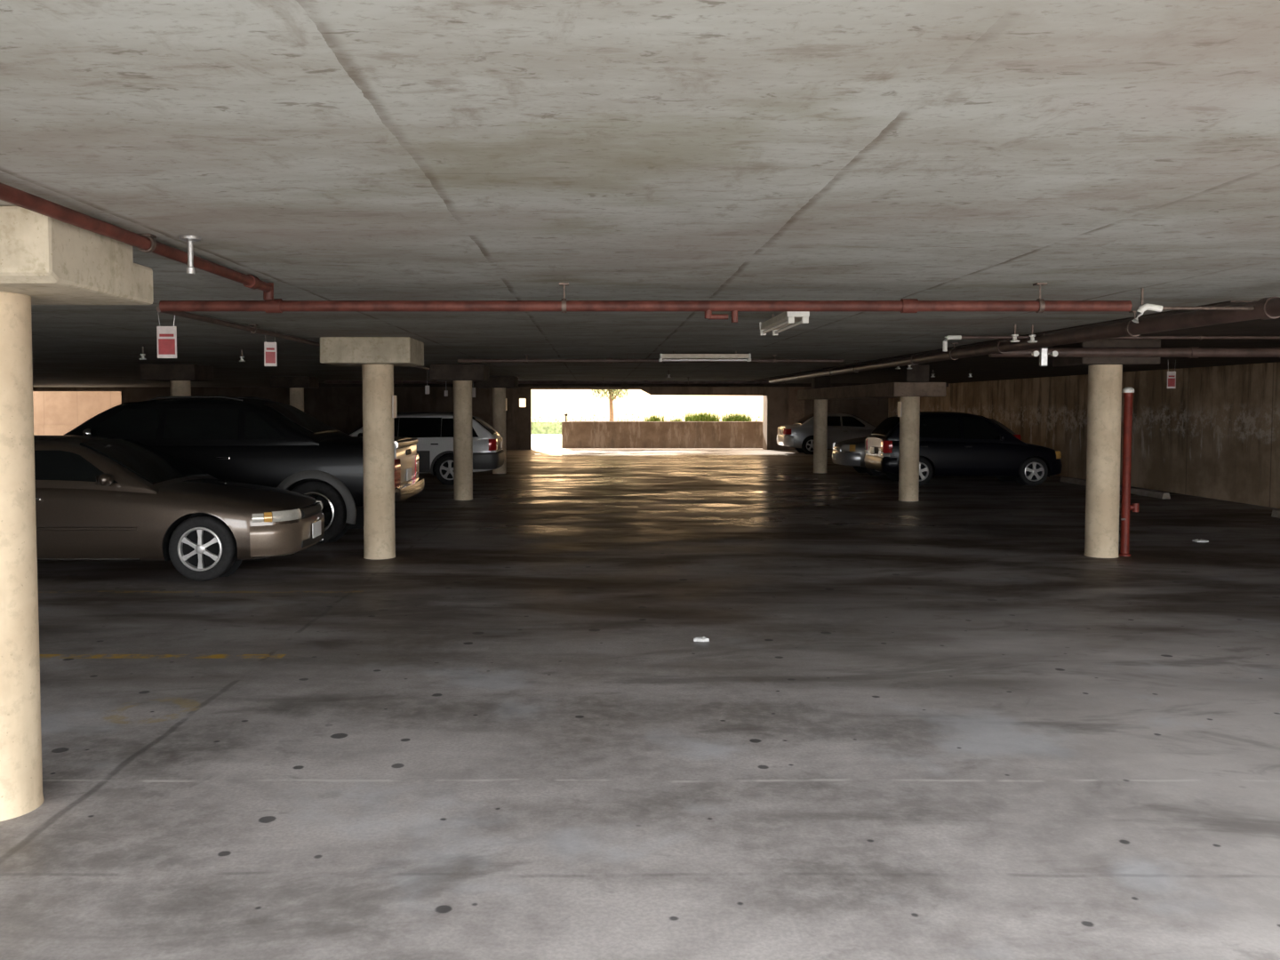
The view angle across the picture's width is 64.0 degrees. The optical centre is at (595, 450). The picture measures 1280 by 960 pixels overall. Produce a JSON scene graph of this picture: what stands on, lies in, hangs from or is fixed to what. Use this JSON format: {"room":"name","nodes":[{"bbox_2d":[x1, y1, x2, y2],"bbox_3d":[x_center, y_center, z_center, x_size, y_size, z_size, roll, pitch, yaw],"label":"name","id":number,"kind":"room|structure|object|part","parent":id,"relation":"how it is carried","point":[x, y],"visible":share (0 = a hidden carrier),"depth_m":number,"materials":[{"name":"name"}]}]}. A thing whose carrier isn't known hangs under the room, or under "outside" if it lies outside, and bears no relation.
{"room":"parking garage","nodes":[
{"label":"parking garage","id":0,"kind":"room"},
{"bbox_2d":[32,386,887,449],"bbox_3d":[-7.350,-1.170,39.987,37.300,2.630,1.000,0,3,0],"label":"wall","id":1,"kind":"structure","parent":0,"point":[340,408],"depth_m":39.45,"materials":[{"name":"concrete"}]},
{"bbox_2d":[788,386,804,449],"bbox_3d":[7.750,-1.245,39.423,0.600,2.429,0.119,0,3,0],"label":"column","id":2,"kind":"structure","parent":1,"relation":"attached to","point":[796,407],"depth_m":39.34,"materials":[{"name":"brown concrete"}]},
{"bbox_2d":[0,449,1279,959],"bbox_3d":[-7.350,0.953,19.210,37.300,0.200,40.700,0,3,0],"label":"floor","id":3,"kind":"structure","parent":0,"point":[939,725],"depth_m":5.44,"materials":[{"name":"grey concrete"}]},
{"bbox_2d":[0,205,153,821],"bbox_3d":[-2.542,0.290,4.257,1.065,2.430,0.900,0,3,0],"label":"concrete column","id":4,"kind":"structure","parent":3,"relation":"on","point":[44,260],"depth_m":4.18,"materials":[{"name":"beige concrete"}]},
{"bbox_2d":[140,364,213,396],"bbox_3d":[-7.545,-0.332,18.503,0.970,2.430,0.900,0,3,0],"label":"concrete column","id":5,"kind":"structure","parent":3,"relation":"on","point":[180,377],"depth_m":18.01,"materials":[{"name":"grey concrete"}]},
{"bbox_2d":[33,435,324,581],"bbox_3d":[-5.288,0.550,10.654,4.773,1.425,1.946,0,3,0],"label":"sedan","id":6,"kind":"object","parent":3,"relation":"on","point":[98,499],"visible":0.88,"depth_m":9.86,"materials":[{"name":"beige paint"}]},
{"bbox_3d":[-5.280,0.746,9.803,1.780,0.035,0.037,0,2,0],"label":"moulding","id":7,"kind":"part","parent":6,"relation":"part of","materials":[{"name":"beige paint"}]},
{"bbox_2d":[97,472,113,486],"bbox_3d":[-4.670,0.274,9.768,0.110,0.130,0.200,0,2,0],"label":"mirror","id":8,"kind":"object","parent":6,"relation":"attached to","point":[105,479],"depth_m":9.71,"materials":[{"name":"beige paint"}]},
{"bbox_2d":[298,502,321,517],"bbox_3d":[-2.970,0.612,10.657,0.091,0.097,0.678,0,2,0],"label":"grille","id":9,"kind":"object","parent":6,"relation":"attached to","point":[308,509],"depth_m":10.60,"materials":[{"name":"silver metal"}]},
{"bbox_3d":[-2.908,0.816,10.666,0.012,0.155,0.310,0,2,0],"label":"number plate","id":10,"kind":"part","parent":6,"relation":"part of","materials":[{"name":"white metal"}]},
{"bbox_2d":[63,395,424,543],"bbox_3d":[-5.200,0.217,13.402,5.680,1.869,2.164,0,3,0],"label":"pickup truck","id":11,"kind":"object","parent":3,"relation":"on","point":[260,441],"visible":0.56,"depth_m":12.47,"materials":[{"name":"black paint"}]},
{"bbox_2d":[82,428,93,436],"bbox_3d":[-6.140,-0.211,12.401,0.110,0.130,0.200,0,2,0],"label":"mirror","id":12,"kind":"object","parent":11,"relation":"on","point":[89,432],"depth_m":12.32,"materials":[{"name":"silver metal"}]},
{"bbox_2d":[90,430,95,436],"bbox_3d":[-6.080,-0.210,12.376,0.004,0.080,0.120,0,2,0],"label":"mirror glass","id":13,"kind":"object","parent":11,"relation":"attached to","point":[92,432],"depth_m":12.37,"materials":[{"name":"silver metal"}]},
{"bbox_3d":[-4.996,-0.657,12.803,1.157,0.071,0.028,0,2,0],"label":"roof rail","id":14,"kind":"part","parent":11,"relation":"part of","materials":[{"name":"black metal"}]},
{"bbox_3d":[-4.520,0.089,12.415,0.160,0.028,0.032,0,2,0],"label":"door handle","id":15,"kind":"part","parent":11,"relation":"part of","materials":[{"name":"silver metal"}]},
{"bbox_3d":[-4.996,-0.706,13.922,1.157,0.071,0.028,0,2,0],"label":"roof rail","id":16,"kind":"part","parent":11,"relation":"part of","materials":[{"name":"black metal"}]},
{"bbox_2d":[394,457,400,487],"bbox_3d":[-2.527,0.284,12.640,0.140,0.390,0.415,0,3,4],"label":"tail light","id":17,"kind":"object","parent":11,"relation":"attached to","point":[397,465],"depth_m":12.70,"materials":[{"name":"red plastic"}]},
{"bbox_3d":[-2.477,-0.102,13.388,0.094,0.095,1.444,0,2,0],"label":"gate moulding","id":18,"kind":"part","parent":11,"relation":"part of","materials":[{"name":"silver metal"}]},
{"bbox_3d":[-2.445,0.305,13.406,0.012,0.155,0.310,0,2,0],"label":"number plate","id":19,"kind":"part","parent":11,"relation":"part of","materials":[{"name":"white metal"}]},
{"bbox_3d":[-2.473,0.016,13.393,0.066,0.080,0.321,0,2,0],"label":"gate handle","id":20,"kind":"part","parent":11,"relation":"part of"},
{"bbox_2d":[412,452,419,479],"bbox_3d":[-2.527,0.217,14.167,0.140,0.390,0.415,0,3,-4],"label":"tail light","id":21,"kind":"object","parent":11,"relation":"attached to","point":[417,462],"depth_m":14.00,"materials":[{"name":"red plastic"}]},
{"bbox_2d":[270,376,319,411],"bbox_3d":[-7.545,-0.646,25.696,0.970,2.430,0.900,0,3,0],"label":"concrete column","id":22,"kind":"structure","parent":3,"relation":"on","point":[296,384],"depth_m":25.21,"materials":[{"name":"grey concrete"}]},
{"bbox_2d":[320,336,423,559],"bbox_3d":[-2.465,-0.023,11.410,0.970,2.430,0.900,0,3,0],"label":"concrete column","id":23,"kind":"structure","parent":3,"relation":"on","point":[377,356],"depth_m":11.25,"materials":[{"name":"beige concrete"}]},
{"bbox_2d":[392,395,396,417],"bbox_3d":[-2.240,-0.492,11.389,0.012,0.250,0.200,0,3,0],"label":"sign","id":24,"kind":"object","parent":23,"relation":"attached to","point":[394,397],"visible":1,"depth_m":11.34,"materials":[{"name":"white plastic"}]},
{"bbox_2d":[348,411,504,485],"bbox_3d":[-4.425,-0.062,22.699,4.750,1.601,1.976,0,3,0],"label":"station wagon","id":25,"kind":"object","parent":3,"relation":"on","point":[434,430],"visible":0.44,"depth_m":21.88,"materials":[{"name":"white paint"}]},
{"bbox_3d":[-3.615,-0.797,22.146,1.560,0.084,0.026,0,2,0],"label":"roof rail","id":26,"kind":"part","parent":25,"relation":"part of","materials":[{"name":"black metal"}]},
{"bbox_3d":[-3.615,-0.843,23.185,1.560,0.084,0.026,0,2,0],"label":"roof rail","id":27,"kind":"part","parent":25,"relation":"part of","materials":[{"name":"black metal"}]},
{"bbox_2d":[488,439,497,450],"bbox_3d":[-2.191,-0.133,21.966,0.124,0.250,0.297,2,3,33],"label":"tail light","id":28,"kind":"object","parent":25,"relation":"attached to","point":[492,444],"depth_m":21.89,"materials":[{"name":"red plastic"}]},
{"bbox_3d":[-2.138,-0.155,22.695,0.080,0.270,1.161,0,2,0],"label":"tail panel","id":29,"kind":"part","parent":25,"relation":"part of","materials":[{"name":"silver metal"}]},
{"bbox_2d":[429,364,489,500],"bbox_3d":[-2.445,-0.332,18.503,0.970,2.430,0.900,0,3,0],"label":"concrete column","id":30,"kind":"structure","parent":3,"relation":"on","point":[462,376],"depth_m":18.35,"materials":[{"name":"beige concrete"}]},
{"bbox_2d":[475,376,518,473],"bbox_3d":[-2.465,-0.646,25.696,0.970,2.430,0.900,0,3,0],"label":"concrete column","id":31,"kind":"structure","parent":3,"relation":"on","point":[499,384],"depth_m":25.53,"materials":[{"name":"beige concrete"}]},
{"bbox_2d":[693,636,709,641],"bbox_3d":[0.760,1.357,7.366,0.110,0.025,0.061,0,3,0],"label":"paper scrap","id":32,"kind":"object","parent":3,"relation":"on","point":[703,638],"visible":1,"depth_m":7.35,"materials":[{"name":"white paper"}]},
{"bbox_2d":[813,399,827,472],"bbox_3d":[5.700,-0.370,25.909,0.352,1.860,0.352,0,3,0],"label":"concrete column","id":33,"kind":"structure","parent":3,"relation":"on","point":[820,405],"depth_m":25.77,"materials":[{"name":"beige concrete"}]},
{"bbox_2d":[776,412,875,454],"bbox_3d":[8.863,-0.618,36.558,4.615,1.500,1.952,0,3,0],"label":"sedan","id":34,"kind":"object","parent":3,"relation":"on","point":[841,427],"visible":0.56,"depth_m":35.75,"materials":[{"name":"silver metal"}]},
{"bbox_3d":[6.624,-0.710,36.554,0.091,0.250,1.001,0,2,0],"label":"trunk panel","id":35,"kind":"part","parent":34,"relation":"part of","materials":[{"name":"white paint"}]},
{"bbox_2d":[783,428,791,434],"bbox_3d":[6.719,-0.676,35.886,0.130,0.200,0.383,-2,3,-41],"label":"tail light","id":36,"kind":"object","parent":34,"relation":"attached to","point":[786,431],"depth_m":35.81,"materials":[{"name":"red plastic"}]},
{"bbox_2d":[898,396,919,501],"bbox_3d":[5.620,-0.039,18.316,0.352,1.860,0.352,0,3,0],"label":"concrete column","id":37,"kind":"structure","parent":3,"relation":"on","point":[909,420],"depth_m":18.18,"materials":[{"name":"beige concrete"}]},
{"bbox_2d":[797,365,946,399],"bbox_3d":[5.660,-1.419,22.084,0.920,0.568,8.550,0,3,0],"label":"concrete beam","id":38,"kind":"structure","parent":37,"relation":"on","point":[914,381],"depth_m":18.41,"materials":[{"name":"grey concrete"}]},
{"bbox_2d":[897,401,901,416],"bbox_3d":[5.440,-0.743,18.285,0.012,0.270,0.200,0,3,0],"label":"sign","id":39,"kind":"object","parent":37,"relation":"attached to","point":[899,403],"visible":1,"depth_m":18.27,"materials":[{"name":"white plastic"}]},
{"bbox_2d":[832,417,1021,476],"bbox_3d":[8.173,-0.147,25.468,4.454,1.525,1.938,0,3,0],"label":"hatchback","id":40,"kind":"object","parent":3,"relation":"on","point":[850,452],"visible":0.24,"depth_m":24.81,"materials":[{"name":"paint"}]},
{"bbox_2d":[832,446,840,451],"bbox_3d":[6.021,-0.046,25.472,0.086,0.090,0.761,0,2,0],"label":"headlight assembly","id":41,"kind":"object","parent":40,"relation":"attached to","point":[835,448],"depth_m":25.40,"materials":[{"name":"silver metal"}]},
{"bbox_2d":[1013,434,1021,440],"bbox_3d":[10.240,-0.311,24.788,0.138,0.160,0.422,2,3,40],"label":"tail light","id":42,"kind":"object","parent":40,"relation":"attached to","point":[1019,436],"depth_m":24.70,"materials":[{"name":"red plastic"}]},
{"bbox_2d":[864,411,1062,486],"bbox_3d":[8.053,-0.057,22.439,3.995,1.609,1.910,0,3,0],"label":"hatchback","id":43,"kind":"object","parent":3,"relation":"on","point":[952,444],"visible":0.86,"depth_m":21.66,"materials":[{"name":"paint"}]},
{"bbox_2d":[864,438,867,450],"bbox_3d":[6.175,-0.149,23.140,0.131,0.260,0.292,2,3,37],"label":"tail light","id":44,"kind":"object","parent":43,"relation":"on","point":[866,443],"depth_m":23.03,"materials":[{"name":"red plastic"}]},
{"bbox_3d":[6.075,-0.009,22.441,0.012,0.155,0.310,0,2,0],"label":"number plate","id":45,"kind":"part","parent":43,"relation":"part of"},
{"bbox_2d":[880,453,889,456],"bbox_3d":[6.163,0.087,21.741,0.114,0.070,0.244,-2,3,-34],"label":"lamp","id":46,"kind":"object","parent":43,"relation":"on","point":[882,454],"depth_m":21.70,"materials":[{"name":"plastic"}]},
{"bbox_2d":[880,440,892,453],"bbox_3d":[6.175,-0.088,21.733,0.131,0.260,0.292,-2,3,-37],"label":"tail light","id":47,"kind":"object","parent":43,"relation":"on","point":[886,446],"depth_m":21.67,"materials":[{"name":"red plastic"}]},
{"bbox_2d":[1060,476,1086,485],"bbox_3d":[10.500,0.667,22.200,0.155,0.110,1.500,0,3,0],"label":"wheel stop","id":48,"kind":"object","parent":3,"relation":"on","point":[1065,479],"visible":0.56,"depth_m":22.32,"materials":[{"name":"concrete"}]},
{"bbox_2d":[1052,339,1160,558],"bbox_3d":[5.750,-0.030,11.585,0.860,2.430,0.750,0,3,0],"label":"concrete column","id":49,"kind":"structure","parent":3,"relation":"on","point":[1105,374],"depth_m":11.37,"materials":[{"name":"beige concrete"}]},
{"bbox_2d":[1118,386,1139,556],"bbox_3d":[6.016,0.235,11.521,0.207,1.905,0.124,0,3,0],"label":"standpipe","id":50,"kind":"object","parent":49,"relation":"attached to","point":[1128,392],"visible":1,"depth_m":11.49,"materials":[{"name":"red metal"}]},
{"bbox_2d":[1130,487,1170,498],"bbox_3d":[10.420,0.792,19.353,0.155,0.110,1.400,0,3,0],"label":"wheel stop","id":51,"kind":"object","parent":3,"relation":"on","point":[1133,491],"visible":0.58,"depth_m":19.09,"materials":[{"name":"concrete"}]},
{"bbox_2d":[1192,538,1208,542],"bbox_3d":[7.550,1.120,12.761,0.140,0.027,0.111,0,3,0],"label":"paper scrap","id":52,"kind":"object","parent":3,"relation":"on","point":[1202,540],"visible":1,"depth_m":12.73,"materials":[{"name":"white paper"}]},
{"bbox_2d":[1271,509,1279,518],"bbox_3d":[10.420,0.984,14.957,0.155,0.110,1.400,0,3,0],"label":"wheel stop","id":53,"kind":"object","parent":3,"relation":"on","point":[1276,513],"visible":1,"depth_m":15.56,"materials":[{"name":"concrete"}]},
{"bbox_2d":[0,0,1279,386],"bbox_3d":[-7.350,-1.731,19.243,37.900,0.300,41.000,0,3,0],"label":"ceiling","id":54,"kind":"structure","parent":0,"point":[313,149],"depth_m":3.08,"materials":[{"name":"concrete"}]},
{"bbox_2d":[0,182,273,300],"bbox_3d":[-1.851,-0.769,2.484,0.252,0.163,7.230,0,3,0],"label":"pipe","id":55,"kind":"object","parent":54,"relation":"attached to","point":[146,243],"visible":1,"depth_m":4.25,"materials":[{"name":"red metal"}]},
{"bbox_2d":[139,346,146,359],"bbox_3d":[-5.650,-1.219,12.759,0.090,0.162,0.089,0,3,0],"label":"sprinkler","id":56,"kind":"object","parent":54,"relation":"attached to","point":[142,355],"visible":1,"depth_m":12.74,"materials":[{"name":"silver metal"}]},
{"bbox_2d":[156,312,176,358],"bbox_3d":[-3.300,-0.901,7.867,0.150,0.373,0.012,0,3,0],"label":"hanging sign","id":57,"kind":"object","parent":54,"relation":"hanging from","point":[166,335],"visible":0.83,"depth_m":7.87,"materials":[{"name":"white plastic"}]},
{"bbox_3d":[-3.300,-0.837,7.871,0.150,0.245,0.008,0,2,0],"label":"panel","id":58,"kind":"part","parent":57,"relation":"part of","materials":[{"name":"white plastic"}]},
{"bbox_2d":[239,349,245,361],"bbox_3d":[-4.620,-1.245,13.358,0.090,0.162,0.089,0,3,0],"label":"sprinkler","id":59,"kind":"object","parent":54,"relation":"attached to","point":[242,357],"visible":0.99,"depth_m":13.35,"materials":[{"name":"silver metal"}]},
{"bbox_2d":[264,335,276,366],"bbox_3d":[-3.169,-1.002,9.964,0.115,0.353,0.012,-1,3,-20],"label":"hanging sign","id":60,"kind":"object","parent":54,"relation":"hanging from","point":[269,348],"visible":0.93,"depth_m":9.96,"materials":[{"name":"white plastic"}]},
{"bbox_2d":[156,305,429,370],"bbox_3d":[-3.100,-1.403,16.104,0.064,0.082,17.700,0,3,0],"label":"conduit","id":61,"kind":"object","parent":54,"relation":"attached to","point":[252,330],"visible":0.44,"depth_m":8.88,"materials":[{"name":"black metal"}]},
{"bbox_2d":[424,369,429,393],"bbox_3d":[-3.450,-1.412,20.958,0.085,0.493,0.008,0,3,0],"label":"tag","id":62,"kind":"object","parent":54,"relation":"hanging from","point":[427,388],"visible":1,"depth_m":20.96,"materials":[{"name":"white plastic"}]},
{"bbox_3d":[-3.450,-1.251,20.965,0.085,0.170,0.008,0,2,0],"label":"panel","id":63,"kind":"part","parent":62,"relation":"part of","materials":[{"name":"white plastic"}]},
{"bbox_2d":[472,381,475,397],"bbox_3d":[-2.980,-1.571,24.955,0.100,0.523,0.008,0,3,0],"label":"tag","id":64,"kind":"object","parent":54,"relation":"hanging from","point":[473,388],"visible":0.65,"depth_m":24.96,"materials":[{"name":"white plastic"}]},
{"bbox_3d":[-2.980,-1.425,24.962,0.100,0.230,0.008,0,2,0],"label":"panel","id":65,"kind":"part","parent":64,"relation":"part of","materials":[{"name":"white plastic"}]},
{"bbox_2d":[324,377,784,383],"bbox_3d":[-1.050,-1.811,26.446,11.900,0.171,0.100,0,3,0],"label":"pipe","id":66,"kind":"object","parent":54,"relation":"attached to","point":[402,381],"visible":0.88,"depth_m":26.41,"materials":[{"name":"metal"}]},
{"bbox_2d":[159,282,1132,322],"bbox_3d":[0.300,-0.892,6.167,5.840,0.237,0.086,0,3,0],"label":"pipe","id":67,"kind":"object","parent":54,"relation":"attached to","point":[1040,305],"visible":0.98,"depth_m":6.14,"materials":[{"name":"red metal"}]},
{"bbox_2d":[457,355,843,363],"bbox_3d":[0.800,-1.332,14.856,5.600,0.117,0.072,0,3,0],"label":"pipe","id":68,"kind":"object","parent":54,"relation":"attached to","point":[526,360],"visible":0.84,"depth_m":14.84,"materials":[{"name":"red metal"}]},
{"bbox_2d":[658,351,751,361],"bbox_3d":[1.470,-1.273,13.758,1.230,0.144,0.156,0,3,0],"label":"fluorescent fixture","id":69,"kind":"object","parent":54,"relation":"attached to","point":[748,356],"visible":1,"depth_m":13.69,"materials":[{"name":"white metal"}]},
{"bbox_2d":[759,311,809,335],"bbox_3d":[1.420,-1.002,7.764,0.156,0.164,1.240,0,3,0],"label":"fluorescent fixture","id":70,"kind":"object","parent":54,"relation":"attached to","point":[788,320],"visible":0.89,"depth_m":7.53,"materials":[{"name":"white metal"}]},
{"bbox_2d":[1009,324,1020,342],"bbox_3d":[3.800,-1.066,9.262,0.090,0.162,0.089,0,3,0],"label":"sprinkler","id":71,"kind":"object","parent":54,"relation":"attached to","point":[1014,335],"visible":1,"depth_m":9.25,"materials":[{"name":"silver metal"}]},
{"bbox_2d":[768,296,1279,383],"bbox_3d":[4.200,-1.241,13.709,0.136,0.199,21.500,0,3,0],"label":"drain pipe","id":72,"kind":"object","parent":54,"relation":"attached to","point":[1265,308],"visible":0.96,"depth_m":8.55,"materials":[{"name":"black metal"}]},
{"bbox_2d":[1027,324,1037,343],"bbox_3d":[3.980,-1.068,9.312,0.090,0.162,0.089,0,3,0],"label":"sprinkler","id":73,"kind":"object","parent":54,"relation":"attached to","point":[1032,336],"visible":1,"depth_m":9.30,"materials":[{"name":"silver metal"}]},
{"bbox_2d":[1031,333,1058,366],"bbox_3d":[4.500,-1.020,10.258,0.250,0.344,0.085,0,3,0],"label":"emergency light","id":74,"kind":"object","parent":54,"relation":"hanging from","point":[1043,353],"visible":0.91,"depth_m":10.24,"materials":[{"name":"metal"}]},
{"bbox_2d":[942,334,1279,351],"bbox_3d":[7.393,-1.106,10.412,7.713,0.181,0.060,0,3,0],"label":"conduit","id":75,"kind":"object","parent":54,"relation":"attached to","point":[1200,337],"visible":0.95,"depth_m":10.39,"materials":[{"name":"metal"}]},
{"bbox_2d":[988,346,1279,358],"bbox_3d":[7.756,-1.113,11.042,6.988,0.221,0.120,0,3,0],"label":"conduit","id":76,"kind":"object","parent":54,"relation":"attached to","point":[1191,352],"visible":0.83,"depth_m":11.00,"materials":[{"name":"metal"}]},
{"bbox_2d":[1167,360,1175,388],"bbox_3d":[9.050,-1.213,16.061,0.130,0.463,0.012,0,3,6],"label":"hanging sign","id":77,"kind":"object","parent":54,"relation":"hanging from","point":[1171,375],"visible":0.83,"depth_m":16.06,"materials":[{"name":"white plastic"}]},
{"bbox_3d":[9.050,-1.114,16.067,0.130,0.265,0.008,0,3,6],"label":"panel","id":78,"kind":"part","parent":77,"relation":"part of","materials":[{"name":"plastic"}]},
{"bbox_2d":[1131,288,1254,323],"bbox_3d":[3.751,-0.911,6.416,0.759,0.218,0.042,0,3,0],"label":"conduit","id":79,"kind":"object","parent":54,"relation":"attached to","point":[1140,310],"visible":1,"depth_m":6.41,"materials":[{"name":"metal"}]},
{"bbox_2d":[531,434,764,449],"bbox_3d":[-5.000,-0.713,57.423,130.000,0.195,35.200,0,3,0],"label":"driveway","id":80,"kind":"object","parent":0,"point":[539,442],"depth_m":41.08,"materials":[{"name":"concrete"}]},
{"bbox_2d":[32,391,121,435],"bbox_3d":[-22.750,-2.420,46.088,11.500,4.205,0.420,0,3,0],"label":"wall","id":81,"kind":"structure","parent":80,"relation":"on","point":[55,412],"depth_m":45.95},
{"bbox_2d":[591,389,628,421],"bbox_3d":[0.752,-2.699,49.923,3.118,4.434,3.014,0,3,0],"label":"street tree","id":82,"kind":"object","parent":80,"relation":"on","point":[611,396],"visible":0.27,"depth_m":49.87,"materials":[{"name":"green plant"}]},
{"bbox_3d":[0.752,-3.673,49.880,3.118,2.484,3.014,0,2,0],"label":"crown","id":83,"kind":"part","parent":82,"relation":"part of","materials":[{"name":"green plant"}]},
{"bbox_2d":[531,413,762,434],"bbox_3d":[3.750,-1.656,61.984,29.502,1.298,1.555,0,3,0],"label":"hedge","id":84,"kind":"object","parent":80,"relation":"on","point":[538,428],"visible":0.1,"depth_m":61.76,"materials":[{"name":"green plant"}]},
{"bbox_2d":[561,421,762,447],"bbox_3d":[2.970,-0.706,42.710,8.660,1.075,2.800,0,3,0],"label":"wall","id":85,"kind":"structure","parent":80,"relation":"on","point":[574,434],"depth_m":41.31,"materials":[{"name":"concrete"}]},
{"bbox_2d":[643,414,664,421],"bbox_3d":[2.413,-1.336,42.392,0.964,0.408,0.699,1,3,13],"label":"ornamental grass","id":86,"kind":"object","parent":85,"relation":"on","point":[652,418],"depth_m":42.28,"materials":[{"name":"green plant"}]},
{"bbox_2d":[670,417,682,421],"bbox_3d":[3.333,-1.258,42.358,0.555,0.255,0.477,0,3,0],"label":"ornamental grass","id":87,"kind":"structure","parent":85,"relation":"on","point":[678,419],"depth_m":42.34,"materials":[{"name":"plant"}]},
{"bbox_2d":[683,411,719,421],"bbox_3d":[4.450,-1.387,42.395,1.751,0.510,1.108,0,3,0],"label":"ornamental grass","id":88,"kind":"object","parent":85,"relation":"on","point":[705,417],"depth_m":42.23,"materials":[{"name":"green plant"}]},
{"bbox_2d":[720,412,752,421],"bbox_3d":[5.886,-1.366,42.401,1.421,0.467,1.020,1,3,20],"label":"ornamental grass","id":89,"kind":"object","parent":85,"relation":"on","point":[736,417],"depth_m":42.24,"materials":[{"name":"green plant"}]},
{"bbox_2d":[888,361,1279,508],"bbox_3d":[11.450,-0.267,19.307,0.300,2.630,41.000,0,3,0],"label":"wall","id":90,"kind":"structure","parent":0,"point":[1214,435],"depth_m":19.98,"materials":[{"name":"concrete"}]},
{"bbox_2d":[319,383,948,386],"bbox_3d":[1.149,-2.118,32.939,20.299,0.119,0.400,0,3,0],"label":"trim","id":91,"kind":"structure","parent":90,"relation":"attached to","point":[320,384],"depth_m":32.74,"materials":[{"name":"metal"}]},
{"bbox_2d":[752,300,1279,383],"bbox_3d":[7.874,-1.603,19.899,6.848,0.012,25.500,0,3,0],"label":"concrete beam","id":92,"kind":"structure","parent":90,"relation":"attached to","point":[983,368],"depth_m":16.59,"materials":[{"name":"concrete"}]}
]}

